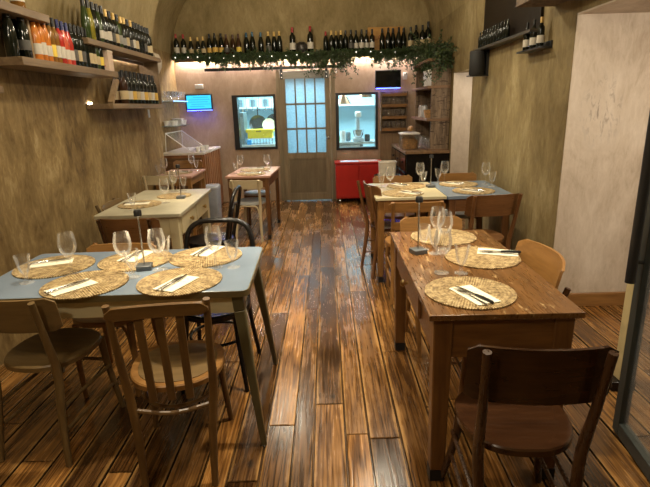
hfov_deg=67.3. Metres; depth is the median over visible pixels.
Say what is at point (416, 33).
wine bottle
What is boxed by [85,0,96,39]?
wine bottle
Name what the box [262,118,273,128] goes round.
plate
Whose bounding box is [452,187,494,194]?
placemat
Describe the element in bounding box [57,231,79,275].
wine glass
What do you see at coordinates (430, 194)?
dining table
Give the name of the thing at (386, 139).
wall panel
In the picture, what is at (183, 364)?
dining chair
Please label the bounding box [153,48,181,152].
wall
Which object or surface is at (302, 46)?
round tin
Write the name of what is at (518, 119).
wall
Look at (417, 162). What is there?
wine glass
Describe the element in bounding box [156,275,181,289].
fork
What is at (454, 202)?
dining table
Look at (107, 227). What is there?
dining chair
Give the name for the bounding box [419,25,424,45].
wine bottle
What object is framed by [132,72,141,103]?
wine bottle
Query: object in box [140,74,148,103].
wine bottle
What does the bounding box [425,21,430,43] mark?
wine bottle
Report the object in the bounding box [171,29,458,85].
evergreen garland
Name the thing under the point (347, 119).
wall
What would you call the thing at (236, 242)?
water glass
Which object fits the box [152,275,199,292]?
napkin
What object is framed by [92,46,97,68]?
wine bottle
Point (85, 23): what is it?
wine bottle
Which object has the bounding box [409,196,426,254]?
table lamp
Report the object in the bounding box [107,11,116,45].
wine bottle
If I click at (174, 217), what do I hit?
dining table
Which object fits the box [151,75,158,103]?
wine bottle
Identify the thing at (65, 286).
knife
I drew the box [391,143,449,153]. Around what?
countertop
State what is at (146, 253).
napkin
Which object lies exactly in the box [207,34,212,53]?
wine bottle
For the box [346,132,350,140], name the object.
pot
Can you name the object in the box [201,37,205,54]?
wine bottle
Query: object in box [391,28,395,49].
wine bottle
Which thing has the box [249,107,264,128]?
frying pan
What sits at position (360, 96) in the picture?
pendant lamp
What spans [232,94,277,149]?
window
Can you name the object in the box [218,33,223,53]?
wine bottle
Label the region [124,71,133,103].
wine bottle
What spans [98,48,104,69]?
wine bottle
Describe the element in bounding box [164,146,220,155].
countertop
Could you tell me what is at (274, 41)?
wine bottle
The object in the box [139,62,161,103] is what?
divider
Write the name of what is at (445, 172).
wine glass
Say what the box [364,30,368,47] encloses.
wine bottle
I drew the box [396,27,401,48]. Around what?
wine bottle
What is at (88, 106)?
wall shelf
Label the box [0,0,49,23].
wall shelf
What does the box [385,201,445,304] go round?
dining chair
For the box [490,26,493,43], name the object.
wine bottle
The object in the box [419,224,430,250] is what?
water glass
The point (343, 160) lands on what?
paper sheet
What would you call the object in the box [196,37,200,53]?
wine bottle
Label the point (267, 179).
dining table
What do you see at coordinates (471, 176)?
dining chair
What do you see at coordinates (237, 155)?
wine glass
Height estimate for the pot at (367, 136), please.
0.120 m
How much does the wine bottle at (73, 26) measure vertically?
0.302 m
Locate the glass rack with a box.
[380,91,407,130]
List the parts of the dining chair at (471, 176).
seat, backrest, leg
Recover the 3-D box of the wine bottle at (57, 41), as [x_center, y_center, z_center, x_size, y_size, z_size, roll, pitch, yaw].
[-1.912,-1.433,3.454,0.063,0.302,0.063,-14,20,-38]
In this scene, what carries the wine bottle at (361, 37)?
on the ledge
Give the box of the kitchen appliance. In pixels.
[240,112,248,144]
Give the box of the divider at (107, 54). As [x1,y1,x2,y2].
[102,50,113,70]
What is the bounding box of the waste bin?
[206,184,221,217]
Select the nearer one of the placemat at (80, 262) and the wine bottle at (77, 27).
the placemat at (80, 262)
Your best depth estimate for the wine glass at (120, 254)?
2.31 m
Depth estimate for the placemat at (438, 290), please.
1.99 m
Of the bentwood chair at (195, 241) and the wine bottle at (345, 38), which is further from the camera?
the wine bottle at (345, 38)
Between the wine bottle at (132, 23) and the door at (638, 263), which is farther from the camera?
the wine bottle at (132, 23)
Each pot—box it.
[340,130,345,141]
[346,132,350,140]
[365,134,369,140]
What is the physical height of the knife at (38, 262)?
0.017 m
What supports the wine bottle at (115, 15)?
on the wall shelf at (117, 51)
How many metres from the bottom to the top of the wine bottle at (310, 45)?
0.369 m
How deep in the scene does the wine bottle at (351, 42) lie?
7.40 m
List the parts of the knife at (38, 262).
handle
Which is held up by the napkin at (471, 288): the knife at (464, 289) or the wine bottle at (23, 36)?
the knife at (464, 289)
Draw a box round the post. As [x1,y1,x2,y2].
[610,284,635,390]
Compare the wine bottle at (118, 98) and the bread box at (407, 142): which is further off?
the bread box at (407, 142)
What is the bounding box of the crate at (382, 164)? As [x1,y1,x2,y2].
[378,160,396,175]
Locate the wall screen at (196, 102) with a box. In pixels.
[185,94,212,110]
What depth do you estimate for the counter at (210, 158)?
7.12 m
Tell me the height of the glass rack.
0.600 m
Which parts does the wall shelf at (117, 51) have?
shelf lip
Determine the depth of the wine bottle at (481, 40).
4.86 m
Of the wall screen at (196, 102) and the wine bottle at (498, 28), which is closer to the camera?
the wine bottle at (498, 28)
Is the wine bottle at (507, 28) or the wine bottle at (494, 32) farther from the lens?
the wine bottle at (494, 32)
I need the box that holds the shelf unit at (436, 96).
[411,58,451,150]
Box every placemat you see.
[12,255,95,278]
[39,270,128,299]
[97,249,171,271]
[117,200,161,208]
[136,267,221,296]
[157,193,190,198]
[163,170,192,174]
[169,246,241,267]
[237,171,265,175]
[241,167,269,171]
[382,189,423,196]
[387,183,425,188]
[411,228,476,245]
[424,276,516,309]
[439,181,477,186]
[445,246,520,268]
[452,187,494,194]
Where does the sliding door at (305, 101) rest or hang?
in the wall at (196, 18)
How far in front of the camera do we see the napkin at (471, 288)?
1.95 m
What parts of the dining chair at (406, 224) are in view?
leg, leg, backrest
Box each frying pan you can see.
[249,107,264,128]
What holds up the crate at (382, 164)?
on the bin
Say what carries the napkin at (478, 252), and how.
on the placemat at (474, 260)
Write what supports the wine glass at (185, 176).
on the dining table at (174, 217)
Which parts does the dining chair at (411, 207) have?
leg, seat, leg, rail, rail, leg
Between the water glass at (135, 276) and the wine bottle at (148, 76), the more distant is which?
the wine bottle at (148, 76)
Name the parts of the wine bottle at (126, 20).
bottle glass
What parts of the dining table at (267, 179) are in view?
leg, leg, leg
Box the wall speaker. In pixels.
[466,50,489,76]
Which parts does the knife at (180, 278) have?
handle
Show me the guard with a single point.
(180, 130)
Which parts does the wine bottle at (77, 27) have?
bottle glass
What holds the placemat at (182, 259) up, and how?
on the dining table at (229, 295)
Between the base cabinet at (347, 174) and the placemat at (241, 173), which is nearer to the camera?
the placemat at (241, 173)
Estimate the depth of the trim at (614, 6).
2.98 m
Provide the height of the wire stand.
0.104 m
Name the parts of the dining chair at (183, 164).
backrest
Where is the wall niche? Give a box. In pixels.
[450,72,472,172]
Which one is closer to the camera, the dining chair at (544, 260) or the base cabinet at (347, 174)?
the dining chair at (544, 260)
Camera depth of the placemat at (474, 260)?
2.39 m
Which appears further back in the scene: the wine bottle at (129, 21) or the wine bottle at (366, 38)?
the wine bottle at (366, 38)
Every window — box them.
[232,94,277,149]
[335,92,377,149]
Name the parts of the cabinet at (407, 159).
drawer, drawer, drawer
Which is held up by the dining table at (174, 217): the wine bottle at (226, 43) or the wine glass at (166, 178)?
the wine glass at (166, 178)
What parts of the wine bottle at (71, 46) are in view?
bottle glass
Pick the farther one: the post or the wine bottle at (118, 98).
the wine bottle at (118, 98)
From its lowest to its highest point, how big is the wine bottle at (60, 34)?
0.302 m
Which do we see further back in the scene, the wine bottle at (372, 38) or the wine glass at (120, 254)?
the wine bottle at (372, 38)
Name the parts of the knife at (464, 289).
blade, handle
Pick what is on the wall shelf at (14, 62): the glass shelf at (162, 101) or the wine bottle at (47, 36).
the wine bottle at (47, 36)
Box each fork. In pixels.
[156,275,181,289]
[453,288,486,304]
[480,251,519,254]
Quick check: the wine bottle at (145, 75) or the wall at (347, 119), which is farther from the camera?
the wall at (347, 119)
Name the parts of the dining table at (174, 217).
leg, drawer, drawer, leg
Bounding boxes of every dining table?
[0,247,277,445]
[94,188,210,248]
[156,169,205,235]
[225,166,280,238]
[369,182,446,282]
[390,230,585,480]
[428,180,512,246]
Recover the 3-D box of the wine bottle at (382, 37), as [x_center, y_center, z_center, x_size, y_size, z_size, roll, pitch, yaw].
[0.876,-3.123,7.472,0.086,0.316,0.086,-2,16,-1]
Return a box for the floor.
[0,198,649,486]
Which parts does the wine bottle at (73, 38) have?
bottle glass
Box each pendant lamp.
[339,95,350,103]
[358,95,372,97]
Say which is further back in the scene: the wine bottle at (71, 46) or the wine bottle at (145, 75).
the wine bottle at (145, 75)
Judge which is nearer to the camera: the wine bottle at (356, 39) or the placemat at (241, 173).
the placemat at (241, 173)
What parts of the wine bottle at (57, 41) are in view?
bottle glass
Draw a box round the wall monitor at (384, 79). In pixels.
[375,70,400,88]
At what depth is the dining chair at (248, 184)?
5.65 m
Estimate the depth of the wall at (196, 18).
7.65 m
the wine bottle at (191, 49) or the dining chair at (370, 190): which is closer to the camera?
the dining chair at (370, 190)
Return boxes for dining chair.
[0,298,125,466]
[72,241,158,397]
[95,198,171,249]
[96,218,165,327]
[101,297,233,486]
[142,175,185,232]
[173,160,202,229]
[229,180,266,241]
[356,180,401,278]
[373,175,414,219]
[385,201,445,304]
[400,215,461,357]
[439,172,481,228]
[441,344,618,486]
[451,239,570,427]
[464,193,522,249]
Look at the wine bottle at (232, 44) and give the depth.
7.47 m
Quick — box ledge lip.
[175,55,368,62]
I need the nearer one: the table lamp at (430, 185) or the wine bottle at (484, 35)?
the table lamp at (430, 185)
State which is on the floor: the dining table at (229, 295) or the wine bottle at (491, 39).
the dining table at (229, 295)
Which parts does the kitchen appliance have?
door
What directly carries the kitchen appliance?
on the countertop at (351, 143)
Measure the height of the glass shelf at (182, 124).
0.030 m
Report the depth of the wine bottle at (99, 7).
4.19 m
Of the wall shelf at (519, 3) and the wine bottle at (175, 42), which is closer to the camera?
the wall shelf at (519, 3)
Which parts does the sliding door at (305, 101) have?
door rail, rail, frosted glass, panel moulding, panel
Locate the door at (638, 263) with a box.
[612,112,649,481]
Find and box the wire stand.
[247,137,273,143]
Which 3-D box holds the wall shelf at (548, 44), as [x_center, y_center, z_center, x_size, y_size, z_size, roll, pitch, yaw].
[1.595,-1.499,3.732,0.094,0.050,0.440,-2,16,0]
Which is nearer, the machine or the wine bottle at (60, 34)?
the wine bottle at (60, 34)
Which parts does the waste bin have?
lid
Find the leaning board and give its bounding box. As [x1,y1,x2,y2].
[108,79,118,103]
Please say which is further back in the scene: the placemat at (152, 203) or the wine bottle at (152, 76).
the wine bottle at (152, 76)
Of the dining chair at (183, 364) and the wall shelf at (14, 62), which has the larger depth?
the wall shelf at (14, 62)
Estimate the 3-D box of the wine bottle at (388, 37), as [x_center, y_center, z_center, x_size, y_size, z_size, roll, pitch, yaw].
[0.961,-3.110,7.418,0.086,0.316,0.086,10,19,35]
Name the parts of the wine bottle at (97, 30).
bottle glass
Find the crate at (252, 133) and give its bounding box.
[246,128,274,137]
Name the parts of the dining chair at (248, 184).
leg, leg, backrest, seat, leg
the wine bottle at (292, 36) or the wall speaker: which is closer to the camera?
the wall speaker
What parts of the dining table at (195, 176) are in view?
leg, leg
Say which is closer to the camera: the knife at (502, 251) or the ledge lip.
the knife at (502, 251)
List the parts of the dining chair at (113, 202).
leg, backrest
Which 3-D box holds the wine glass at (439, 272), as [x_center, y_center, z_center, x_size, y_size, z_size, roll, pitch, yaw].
[0.535,0.035,2.223,0.084,0.205,0.084,-2,16,0]
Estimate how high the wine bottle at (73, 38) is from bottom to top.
0.302 m
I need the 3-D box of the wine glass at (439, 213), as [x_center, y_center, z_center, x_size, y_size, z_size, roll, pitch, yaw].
[0.632,-0.068,2.578,0.084,0.205,0.084,-2,16,0]
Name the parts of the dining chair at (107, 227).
leg, backrest, leg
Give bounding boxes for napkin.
[30,257,73,267]
[43,278,98,296]
[117,250,152,261]
[124,202,149,204]
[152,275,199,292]
[189,245,224,256]
[449,285,500,305]
[477,248,517,256]
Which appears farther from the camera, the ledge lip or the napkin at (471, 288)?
the ledge lip
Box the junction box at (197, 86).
[195,84,202,88]
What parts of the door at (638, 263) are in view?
pull handle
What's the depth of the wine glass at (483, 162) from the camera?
4.57 m
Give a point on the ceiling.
(142, 12)
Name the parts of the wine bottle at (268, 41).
bottle glass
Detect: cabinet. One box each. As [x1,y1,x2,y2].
[334,159,380,202]
[391,143,449,216]
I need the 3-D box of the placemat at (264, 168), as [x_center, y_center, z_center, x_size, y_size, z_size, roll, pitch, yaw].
[-0.883,-0.938,6.178,0.372,0.008,0.372,-10,18,-27]
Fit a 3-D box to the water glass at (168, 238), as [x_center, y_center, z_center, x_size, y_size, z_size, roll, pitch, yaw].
[-0.824,0.031,2.503,0.070,0.135,0.069,-2,16,0]
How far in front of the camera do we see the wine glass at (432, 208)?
2.67 m
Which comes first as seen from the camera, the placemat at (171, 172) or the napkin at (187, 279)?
the napkin at (187, 279)
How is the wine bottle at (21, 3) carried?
on the wall shelf at (13, 10)
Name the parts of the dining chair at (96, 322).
leg, seat, leg, backrest, leg, leg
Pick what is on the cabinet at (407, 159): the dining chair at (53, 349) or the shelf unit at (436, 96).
the shelf unit at (436, 96)
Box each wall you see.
[0,27,166,366]
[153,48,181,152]
[173,0,430,201]
[239,94,374,145]
[431,0,611,249]
[553,12,649,292]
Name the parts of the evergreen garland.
stem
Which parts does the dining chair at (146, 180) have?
leg, backrest, leg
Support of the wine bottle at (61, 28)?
on the wall shelf at (14, 62)
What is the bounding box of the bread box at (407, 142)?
[399,131,419,148]
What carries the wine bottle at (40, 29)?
on the wall shelf at (14, 62)
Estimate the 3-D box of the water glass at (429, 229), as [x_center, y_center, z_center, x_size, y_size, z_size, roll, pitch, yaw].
[0.566,-0.013,2.521,0.070,0.135,0.069,-2,16,0]
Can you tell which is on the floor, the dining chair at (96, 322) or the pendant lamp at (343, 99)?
the dining chair at (96, 322)
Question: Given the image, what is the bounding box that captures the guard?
[165,130,202,151]
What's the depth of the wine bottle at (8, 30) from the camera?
2.95 m
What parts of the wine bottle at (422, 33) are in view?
bottle glass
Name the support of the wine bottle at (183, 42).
on the ledge
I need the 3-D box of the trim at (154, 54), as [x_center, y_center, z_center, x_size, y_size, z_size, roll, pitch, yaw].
[-2.163,-2.166,5.869,0.350,0.270,0.190,-2,16,0]
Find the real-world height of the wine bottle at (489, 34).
0.156 m
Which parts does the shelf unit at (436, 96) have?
panel, shelf, shelf, shelf, shelf, panel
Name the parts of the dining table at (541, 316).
leg, knob, drawer, leg, leg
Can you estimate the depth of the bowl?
8.73 m
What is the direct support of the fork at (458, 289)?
on the napkin at (471, 288)
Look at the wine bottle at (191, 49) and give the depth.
7.43 m
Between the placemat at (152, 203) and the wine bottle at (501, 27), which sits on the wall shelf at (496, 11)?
the wine bottle at (501, 27)
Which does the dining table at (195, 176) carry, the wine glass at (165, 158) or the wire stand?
the wine glass at (165, 158)
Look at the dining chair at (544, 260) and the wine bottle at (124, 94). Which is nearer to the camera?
the dining chair at (544, 260)
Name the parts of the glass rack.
rail, rail, rail, rail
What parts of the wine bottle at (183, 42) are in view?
bottle glass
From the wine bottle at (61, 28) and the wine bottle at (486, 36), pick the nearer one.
the wine bottle at (61, 28)
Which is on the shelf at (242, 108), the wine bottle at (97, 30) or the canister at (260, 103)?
the canister at (260, 103)
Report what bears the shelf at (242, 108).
attached to the wall at (347, 119)
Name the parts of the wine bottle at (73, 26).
bottle glass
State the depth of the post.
2.57 m
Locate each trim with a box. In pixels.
[153,52,161,72]
[275,68,336,200]
[578,0,649,13]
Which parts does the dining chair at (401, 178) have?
backrest, seat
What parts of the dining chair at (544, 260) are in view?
leg, backrest, leg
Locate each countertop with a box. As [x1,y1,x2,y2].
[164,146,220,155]
[242,139,374,146]
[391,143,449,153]
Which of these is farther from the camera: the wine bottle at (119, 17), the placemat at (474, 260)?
the wine bottle at (119, 17)
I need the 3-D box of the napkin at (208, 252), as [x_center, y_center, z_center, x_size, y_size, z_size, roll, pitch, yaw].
[-0.642,0.040,2.667,0.104,0.004,0.196,3,16,17]
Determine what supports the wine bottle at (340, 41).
on the ledge
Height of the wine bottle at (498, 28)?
0.156 m
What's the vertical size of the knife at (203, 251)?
0.017 m
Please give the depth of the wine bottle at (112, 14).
4.43 m
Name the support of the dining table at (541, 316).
on the floor
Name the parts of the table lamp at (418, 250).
stem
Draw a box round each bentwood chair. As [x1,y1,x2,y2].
[181,217,260,393]
[189,185,241,248]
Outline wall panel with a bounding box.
[380,133,412,159]
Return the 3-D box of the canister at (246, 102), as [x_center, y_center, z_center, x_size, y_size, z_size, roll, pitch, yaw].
[-1.612,-2.877,10.017,0.100,0.155,0.100,-2,16,0]
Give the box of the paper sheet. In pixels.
[340,160,358,161]
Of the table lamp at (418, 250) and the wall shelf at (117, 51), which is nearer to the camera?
the table lamp at (418, 250)
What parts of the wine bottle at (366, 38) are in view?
bottle glass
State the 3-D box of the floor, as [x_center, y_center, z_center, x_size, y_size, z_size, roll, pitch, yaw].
[0.294,0.731,2.979,5.700,0.014,11.462,-2,16,0]
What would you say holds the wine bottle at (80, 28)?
on the wall shelf at (14, 62)
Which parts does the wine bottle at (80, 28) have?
bottle glass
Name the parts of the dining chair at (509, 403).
leg, leg, seat, leg, backrest, leg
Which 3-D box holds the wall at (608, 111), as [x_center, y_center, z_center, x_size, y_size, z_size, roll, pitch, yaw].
[2.293,-0.526,3.440,1.246,2.049,0.008,-2,16,0]
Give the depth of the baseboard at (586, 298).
3.68 m
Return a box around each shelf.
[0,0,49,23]
[0,56,118,77]
[82,37,160,65]
[86,104,165,109]
[162,101,183,102]
[162,124,186,127]
[239,104,374,111]
[475,0,543,49]
[516,0,567,6]
[516,40,552,53]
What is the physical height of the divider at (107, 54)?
0.170 m
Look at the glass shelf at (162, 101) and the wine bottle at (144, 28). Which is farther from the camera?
the glass shelf at (162, 101)
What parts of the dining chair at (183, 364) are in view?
leg, leg, rail, seat, seat panel, leg, leg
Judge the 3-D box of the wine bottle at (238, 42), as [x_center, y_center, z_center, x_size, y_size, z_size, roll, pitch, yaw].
[-1.318,-3.039,7.441,0.082,0.292,0.082,-10,18,-28]
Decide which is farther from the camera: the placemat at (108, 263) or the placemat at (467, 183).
the placemat at (467, 183)
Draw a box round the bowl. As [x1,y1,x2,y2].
[353,130,363,137]
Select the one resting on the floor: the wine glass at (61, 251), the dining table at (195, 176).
the dining table at (195, 176)
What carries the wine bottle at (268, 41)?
on the ledge
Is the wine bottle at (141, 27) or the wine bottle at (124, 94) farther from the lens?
the wine bottle at (141, 27)
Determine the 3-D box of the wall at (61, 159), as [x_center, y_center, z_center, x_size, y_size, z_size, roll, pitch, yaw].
[-2.213,-0.103,2.415,0.300,2.080,7.900,-2,16,0]
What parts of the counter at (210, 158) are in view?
panel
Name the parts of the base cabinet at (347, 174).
door, door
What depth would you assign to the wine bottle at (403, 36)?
7.43 m
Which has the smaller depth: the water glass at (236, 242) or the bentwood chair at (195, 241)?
the water glass at (236, 242)
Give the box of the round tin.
[296,42,306,51]
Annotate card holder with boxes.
[133,209,152,271]
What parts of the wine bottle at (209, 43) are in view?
bottle glass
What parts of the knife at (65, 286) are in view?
handle, blade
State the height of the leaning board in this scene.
0.213 m
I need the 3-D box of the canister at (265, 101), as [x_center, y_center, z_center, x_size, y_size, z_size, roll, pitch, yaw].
[-1.222,-2.887,10.013,0.100,0.155,0.100,-2,16,0]
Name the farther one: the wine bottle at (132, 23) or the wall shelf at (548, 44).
the wine bottle at (132, 23)
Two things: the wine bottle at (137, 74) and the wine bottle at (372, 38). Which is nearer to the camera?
the wine bottle at (137, 74)
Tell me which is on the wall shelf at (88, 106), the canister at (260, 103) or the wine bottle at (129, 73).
the wine bottle at (129, 73)
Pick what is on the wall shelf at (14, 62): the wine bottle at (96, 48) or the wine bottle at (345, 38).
the wine bottle at (96, 48)
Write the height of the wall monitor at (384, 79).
0.272 m
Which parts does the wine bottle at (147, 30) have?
bottle glass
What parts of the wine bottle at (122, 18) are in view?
bottle glass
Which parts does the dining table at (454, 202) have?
leg, leg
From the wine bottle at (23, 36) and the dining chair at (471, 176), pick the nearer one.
the wine bottle at (23, 36)
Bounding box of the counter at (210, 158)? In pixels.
[164,146,223,216]
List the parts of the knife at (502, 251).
handle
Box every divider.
[0,20,34,57]
[102,50,113,70]
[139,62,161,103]
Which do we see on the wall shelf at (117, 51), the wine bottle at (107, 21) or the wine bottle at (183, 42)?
the wine bottle at (107, 21)
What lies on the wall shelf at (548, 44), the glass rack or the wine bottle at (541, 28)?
the wine bottle at (541, 28)
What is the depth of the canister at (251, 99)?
9.98 m
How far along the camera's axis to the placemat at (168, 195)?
4.44 m
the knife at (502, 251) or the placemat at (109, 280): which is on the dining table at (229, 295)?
the placemat at (109, 280)
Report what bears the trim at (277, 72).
attached to the wall at (196, 18)
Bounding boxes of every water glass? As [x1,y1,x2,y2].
[13,253,34,284]
[122,248,140,278]
[127,192,135,210]
[156,235,169,263]
[224,239,239,268]
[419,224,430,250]
[428,227,441,254]
[435,168,441,182]
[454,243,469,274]
[488,172,496,186]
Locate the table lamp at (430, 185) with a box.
[426,155,435,187]
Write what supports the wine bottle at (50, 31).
on the wall shelf at (14, 62)
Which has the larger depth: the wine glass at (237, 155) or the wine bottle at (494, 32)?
the wine glass at (237, 155)
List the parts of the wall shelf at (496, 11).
panel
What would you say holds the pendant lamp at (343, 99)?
hanging from the ceiling
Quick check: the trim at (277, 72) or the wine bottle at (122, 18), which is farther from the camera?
the trim at (277, 72)
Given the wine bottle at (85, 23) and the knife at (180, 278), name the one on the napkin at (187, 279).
the knife at (180, 278)
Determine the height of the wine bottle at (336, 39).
0.298 m
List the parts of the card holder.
stem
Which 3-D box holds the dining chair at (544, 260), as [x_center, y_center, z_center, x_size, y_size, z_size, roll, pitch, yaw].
[0.848,0.441,2.399,0.486,0.837,0.486,-2,16,0]
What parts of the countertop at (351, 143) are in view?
panel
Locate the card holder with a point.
(145, 266)
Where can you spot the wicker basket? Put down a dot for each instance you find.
(426, 112)
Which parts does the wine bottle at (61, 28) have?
bottle glass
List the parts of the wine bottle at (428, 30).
bottle glass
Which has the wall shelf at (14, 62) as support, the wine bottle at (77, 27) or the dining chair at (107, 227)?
the wine bottle at (77, 27)
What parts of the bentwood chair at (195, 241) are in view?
seat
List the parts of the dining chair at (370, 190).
leg, backrest, leg, seat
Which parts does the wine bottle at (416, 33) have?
bottle glass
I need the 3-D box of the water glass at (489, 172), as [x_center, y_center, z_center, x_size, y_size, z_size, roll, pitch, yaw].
[1.522,-0.584,4.447,0.070,0.135,0.069,-2,16,0]
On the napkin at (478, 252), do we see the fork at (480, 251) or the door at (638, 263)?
the fork at (480, 251)
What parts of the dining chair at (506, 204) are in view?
leg, seat, backrest, leg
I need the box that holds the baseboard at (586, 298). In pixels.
[567,291,649,305]
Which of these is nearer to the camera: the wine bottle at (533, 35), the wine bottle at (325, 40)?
the wine bottle at (533, 35)
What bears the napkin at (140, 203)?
on the placemat at (152, 203)
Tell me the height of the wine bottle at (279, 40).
0.313 m
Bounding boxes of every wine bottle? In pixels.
[2,13,19,56]
[9,0,25,7]
[16,17,32,57]
[29,21,43,59]
[35,22,48,60]
[40,24,53,60]
[45,23,58,61]
[49,18,62,62]
[54,19,67,63]
[58,21,71,63]
[63,23,75,64]
[67,23,79,65]
[71,25,83,65]
[75,26,87,66]
[79,27,90,66]
[80,0,91,38]
[83,28,94,67]
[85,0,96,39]
[89,2,100,40]
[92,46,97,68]
[94,4,104,41]
[95,47,100,68]
[98,6,108,42]
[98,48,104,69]
[103,9,112,44]
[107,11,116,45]
[110,13,120,46]
[111,78,121,103]
[114,14,123,47]
[118,16,127,48]
[119,70,129,103]
[121,17,130,49]
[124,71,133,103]
[125,19,133,50]
[128,20,136,50]
[128,72,137,103]
[131,22,139,51]
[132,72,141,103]
[134,23,142,52]
[136,73,144,103]
[137,24,145,53]
[140,26,147,54]
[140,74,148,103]
[143,27,150,55]
[144,74,151,103]
[146,28,152,55]
[147,75,155,103]
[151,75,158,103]
[173,34,179,54]
[181,34,186,53]
[188,37,193,53]
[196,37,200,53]
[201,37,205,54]
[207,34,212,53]
[212,33,217,54]
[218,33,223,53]
[224,34,229,54]
[230,34,235,53]
[236,34,241,52]
[244,33,249,52]
[250,32,255,52]
[258,32,263,51]
[266,31,271,50]
[272,32,276,52]
[277,31,282,52]
[289,27,295,52]
[307,26,313,51]
[323,31,328,50]
[329,31,333,50]
[334,31,338,49]
[338,30,343,49]
[343,30,347,48]
[349,30,353,48]
[354,30,358,48]
[359,29,363,49]
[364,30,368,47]
[370,29,374,49]
[379,28,384,49]
[385,28,390,48]
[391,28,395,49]
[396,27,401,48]
[401,28,405,47]
[408,27,412,47]
[413,25,418,45]
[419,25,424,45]
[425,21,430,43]
[480,31,483,46]
[482,30,485,46]
[485,29,488,45]
[487,27,490,44]
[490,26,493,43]
[493,25,496,42]
[496,23,499,40]
[499,22,502,39]
[502,20,505,38]
[505,19,509,37]
[522,22,529,50]
[529,20,536,48]
[536,17,544,46]
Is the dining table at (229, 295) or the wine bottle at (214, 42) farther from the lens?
the wine bottle at (214, 42)
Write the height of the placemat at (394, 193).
0.008 m
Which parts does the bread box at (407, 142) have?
lid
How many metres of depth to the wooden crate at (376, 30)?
7.50 m
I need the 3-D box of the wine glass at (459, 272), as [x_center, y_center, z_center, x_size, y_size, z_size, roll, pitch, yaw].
[0.621,0.071,2.217,0.070,0.135,0.069,-2,16,0]
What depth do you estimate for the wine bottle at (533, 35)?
3.69 m
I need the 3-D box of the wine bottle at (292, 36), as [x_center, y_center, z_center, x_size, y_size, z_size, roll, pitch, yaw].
[-0.497,-3.112,7.476,0.094,0.369,0.094,-3,16,-5]
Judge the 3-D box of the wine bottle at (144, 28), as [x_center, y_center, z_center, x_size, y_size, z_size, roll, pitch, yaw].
[-1.917,-2.158,5.224,0.076,0.290,0.076,10,20,37]
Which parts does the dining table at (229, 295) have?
leg, leg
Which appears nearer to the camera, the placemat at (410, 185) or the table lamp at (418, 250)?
the table lamp at (418, 250)
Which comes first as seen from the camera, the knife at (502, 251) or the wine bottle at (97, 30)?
the knife at (502, 251)
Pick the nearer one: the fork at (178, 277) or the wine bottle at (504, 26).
the fork at (178, 277)
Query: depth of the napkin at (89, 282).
2.16 m
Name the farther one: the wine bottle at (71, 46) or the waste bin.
the waste bin
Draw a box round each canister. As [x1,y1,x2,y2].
[244,99,248,106]
[250,99,254,106]
[257,99,261,106]
[263,99,267,106]
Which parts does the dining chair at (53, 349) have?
leg, backrest, leg, seat, leg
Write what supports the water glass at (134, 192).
on the dining table at (174, 217)
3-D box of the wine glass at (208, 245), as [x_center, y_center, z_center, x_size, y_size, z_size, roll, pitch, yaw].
[-0.545,0.018,2.395,0.084,0.205,0.084,-2,16,0]
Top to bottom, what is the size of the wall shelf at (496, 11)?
0.542 m
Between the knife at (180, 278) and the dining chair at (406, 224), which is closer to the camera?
the knife at (180, 278)
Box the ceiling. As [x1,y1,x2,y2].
[0,0,467,53]
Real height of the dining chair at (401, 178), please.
0.799 m
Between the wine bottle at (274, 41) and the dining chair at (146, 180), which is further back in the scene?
the wine bottle at (274, 41)
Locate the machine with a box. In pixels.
[352,111,363,141]
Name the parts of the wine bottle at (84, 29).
bottle glass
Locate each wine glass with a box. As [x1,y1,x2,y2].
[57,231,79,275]
[112,231,133,274]
[147,228,166,271]
[159,178,169,203]
[160,158,167,175]
[169,170,177,191]
[179,176,186,190]
[204,225,222,268]
[237,155,243,171]
[386,167,394,189]
[416,162,423,183]
[430,206,444,238]
[433,228,451,274]
[437,211,452,250]
[440,161,448,181]
[481,162,490,184]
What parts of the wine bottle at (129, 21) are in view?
bottle glass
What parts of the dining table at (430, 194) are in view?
leg, leg, leg, leg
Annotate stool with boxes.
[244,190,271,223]
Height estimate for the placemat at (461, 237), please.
0.008 m
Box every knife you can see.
[30,257,73,264]
[46,278,90,294]
[124,249,143,261]
[161,274,186,290]
[197,244,212,255]
[456,286,493,303]
[477,250,520,252]
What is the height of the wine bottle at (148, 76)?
0.302 m
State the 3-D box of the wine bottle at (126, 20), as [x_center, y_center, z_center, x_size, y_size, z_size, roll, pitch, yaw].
[-1.917,-2.026,4.756,0.076,0.290,0.076,4,17,19]
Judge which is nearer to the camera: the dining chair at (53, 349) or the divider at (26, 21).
the dining chair at (53, 349)
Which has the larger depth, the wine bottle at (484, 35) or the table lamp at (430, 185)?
the wine bottle at (484, 35)
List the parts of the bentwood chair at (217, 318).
leg, seat, leg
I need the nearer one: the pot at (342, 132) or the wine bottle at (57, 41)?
the wine bottle at (57, 41)
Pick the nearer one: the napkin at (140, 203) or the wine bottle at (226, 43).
the napkin at (140, 203)
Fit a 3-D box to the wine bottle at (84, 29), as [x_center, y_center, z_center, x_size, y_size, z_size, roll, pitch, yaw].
[-1.912,-1.569,3.936,0.063,0.302,0.063,-8,17,-20]
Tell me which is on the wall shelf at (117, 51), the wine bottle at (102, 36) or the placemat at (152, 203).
the wine bottle at (102, 36)
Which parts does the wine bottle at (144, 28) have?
bottle glass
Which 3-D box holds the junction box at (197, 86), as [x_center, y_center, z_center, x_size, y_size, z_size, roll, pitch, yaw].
[-1.996,-2.490,7.738,0.130,0.070,0.034,-2,16,0]
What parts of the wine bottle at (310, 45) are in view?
bottle glass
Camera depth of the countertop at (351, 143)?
8.71 m
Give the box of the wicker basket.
[424,109,430,117]

